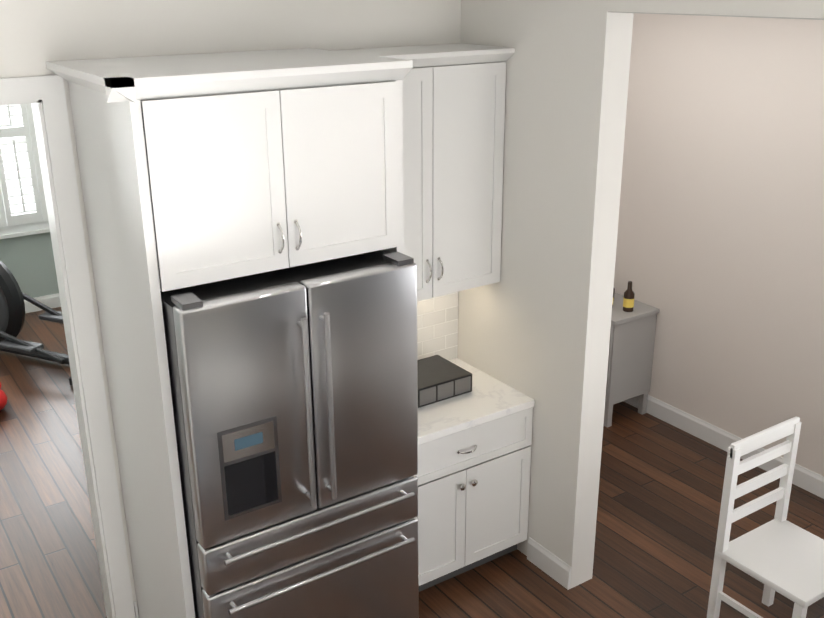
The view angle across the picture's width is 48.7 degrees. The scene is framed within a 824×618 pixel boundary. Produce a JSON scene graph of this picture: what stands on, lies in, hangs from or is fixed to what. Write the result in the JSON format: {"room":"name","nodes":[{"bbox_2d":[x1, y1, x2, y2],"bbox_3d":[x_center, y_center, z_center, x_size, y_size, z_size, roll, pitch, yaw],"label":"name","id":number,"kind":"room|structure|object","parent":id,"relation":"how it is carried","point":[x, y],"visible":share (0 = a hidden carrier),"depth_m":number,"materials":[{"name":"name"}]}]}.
{"room":"kitchen","nodes":[
{"label":"kitchen","id":0,"kind":"room"},
{"bbox_2d":[0,232,58,297],"bbox_3d":[-4.274,-1.310,7.384,4.300,3.180,0.120,-13,24,-32],"label":"wall","id":1,"kind":"structure","parent":0,"point":[28,261],"depth_m":8.23,"materials":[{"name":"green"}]},
{"bbox_2d":[0,103,49,238],"bbox_3d":[-4.107,-1.363,7.481,3.000,2.150,0.285,-13,24,-32],"label":"window","id":2,"kind":"structure","parent":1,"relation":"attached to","point":[23,209],"depth_m":7.95,"materials":[{"name":"white wood"}]},
{"bbox_2d":[24,293,60,312],"bbox_3d":[-4.226,0.141,7.852,4.100,0.129,0.014,-13,24,-32],"label":"baseboard","id":3,"kind":"structure","parent":1,"relation":"attached to","point":[53,300],"depth_m":8.38,"materials":[{"name":"white wood"}]},
{"bbox_2d":[0,0,460,617],"bbox_3d":[-1.004,-0.102,4.008,3.220,3.180,0.120,-13,24,-32],"label":"wall","id":4,"kind":"structure","parent":0,"point":[36,36],"depth_m":3.68,"materials":[{"name":"white paint"}]},
{"bbox_2d":[330,43,514,300],"bbox_3d":[0.012,-0.613,4.210,0.817,1.132,0.408,-13,24,-32],"label":"upper cabinet","id":5,"kind":"object","parent":4,"relation":"attached to","point":[453,96],"visible":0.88,"depth_m":4.14,"materials":[{"name":"white wood"}]},
{"bbox_2d":[417,292,457,359],"bbox_3d":[-0.095,0.100,4.647,0.817,0.519,0.008,-13,24,-32],"label":"tile backsplash","id":6,"kind":"structure","parent":4,"relation":"attached to","point":[437,325],"depth_m":4.80,"materials":[{"name":"white tile"}]},
{"bbox_2d":[0,307,823,617],"bbox_3d":[0.695,1.416,4.541,11.500,0.060,14.600,-13,24,-32],"label":"floor","id":7,"kind":"structure","parent":0,"point":[658,507],"depth_m":5.03,"materials":[{"name":"brown wood"}]},
{"bbox_2d":[0,382,6,409],"bbox_3d":[-2.940,0.602,6.387,0.166,0.251,0.170,-13,24,-32],"label":"kettlebell","id":8,"kind":"object","parent":7,"relation":"on","point":[3,399],"visible":1,"depth_m":6.38,"materials":[{"name":"red metal"}]},
{"bbox_2d":[0,261,72,385],"bbox_3d":[-3.113,-0.455,7.024,1.560,1.805,0.600,8,22,23],"label":"elliptical trainer","id":9,"kind":"object","parent":7,"relation":"on","point":[13,297],"visible":0.67,"depth_m":7.14,"materials":[{"name":"black paint"}]},
{"bbox_2d":[46,48,412,617],"bbox_3d":[-0.671,0.296,3.792,1.100,2.575,0.807,-13,24,-32],"label":"tall cabinet","id":10,"kind":"object","parent":7,"relation":"on","point":[199,169],"visible":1,"depth_m":3.26,"materials":[{"name":"white wood"}]},
{"bbox_2d":[160,250,418,617],"bbox_3d":[-0.597,0.651,3.875,0.950,1.850,0.946,-13,24,-32],"label":"refrigerator","id":11,"kind":"object","parent":7,"relation":"on","point":[294,392],"visible":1,"depth_m":3.42,"materials":[{"name":"silver metal"}]},
{"bbox_2d":[416,358,534,591],"bbox_3d":[0.095,0.867,4.635,0.817,0.915,0.668,-13,24,-32],"label":"base cabinet","id":12,"kind":"object","parent":7,"relation":"on","point":[474,458],"visible":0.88,"depth_m":4.42,"materials":[{"name":"white wood"}]},
{"bbox_2d":[417,355,471,407],"bbox_3d":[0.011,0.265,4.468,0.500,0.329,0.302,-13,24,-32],"label":"storage box","id":13,"kind":"object","parent":12,"relation":"on","point":[440,378],"visible":0.19,"depth_m":4.47,"materials":[{"name":"black plastic"}]},
{"bbox_2d":[603,293,658,426],"bbox_3d":[1.137,0.238,6.547,0.438,0.775,1.200,-13,24,-32],"label":"sideboard","id":14,"kind":"object","parent":7,"relation":"on","point":[631,350],"visible":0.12,"depth_m":6.07,"materials":[{"name":"grey wood"}]},
{"bbox_2d":[623,281,634,311],"bbox_3d":[1.432,-0.085,6.001,0.070,0.200,0.070,16,26,38],"label":"bottle","id":15,"kind":"object","parent":14,"relation":"on","point":[628,300],"depth_m":5.98,"materials":[{"name":"brown glass"}]},
{"bbox_2d":[707,417,823,617],"bbox_3d":[1.659,1.055,3.967,0.460,1.000,0.450,-13,24,-32],"label":"dining chair","id":16,"kind":"object","parent":7,"relation":"on","point":[780,554],"visible":1,"depth_m":4.00,"materials":[{"name":"white wood"}]},
{"bbox_2d":[458,0,633,588],"bbox_3d":[0.571,-0.252,4.390,0.150,3.180,0.960,-13,24,-32],"label":"wall","id":17,"kind":"structure","parent":0,"point":[534,323],"depth_m":4.15,"materials":[{"name":"white paint"}]},
{"bbox_2d":[527,537,570,589],"bbox_3d":[0.692,1.288,4.614,0.014,0.129,0.310,-13,24,-32],"label":"baseboard","id":18,"kind":"structure","parent":17,"relation":"attached to","point":[552,565],"depth_m":4.60,"materials":[{"name":"white wood"}]},
{"bbox_2d":[607,0,823,19],"bbox_3d":[2.852,-0.382,0.723,0.150,0.454,7.240,-13,24,-32],"label":"header beam","id":19,"kind":"structure","parent":0,"point":[800,9],"depth_m":3.13,"materials":[{"name":"white paint"}]},
{"bbox_2d":[614,13,823,475],"bbox_3d":[1.644,-0.807,5.893,0.120,3.180,3.100,-13,24,-32],"label":"wall","id":20,"kind":"structure","parent":0,"point":[719,262],"depth_m":5.46,"materials":[{"name":"white paint"}]},
{"bbox_2d":[624,395,823,498],"bbox_3d":[1.596,0.638,6.381,0.016,0.129,3.096,-13,24,-32],"label":"baseboard","id":21,"kind":"structure","parent":20,"relation":"attached to","point":[806,479],"depth_m":5.88,"materials":[{"name":"white wood"}]},
{"bbox_3d":[-1.843,0.426,2.573,0.120,3.180,1.480,-13,24,-32],"label":"wall","id":22,"kind":"structure","parent":0,"visible":0},
{"bbox_2d":[0,75,134,617],"bbox_3d":[-1.743,0.385,3.642,0.970,2.525,0.141,-13,24,-32],"label":"door frame","id":23,"kind":"structure","parent":22,"relation":"attached to","point":[44,96],"depth_m":3.69,"materials":[{"name":"white wood"}]}
]}

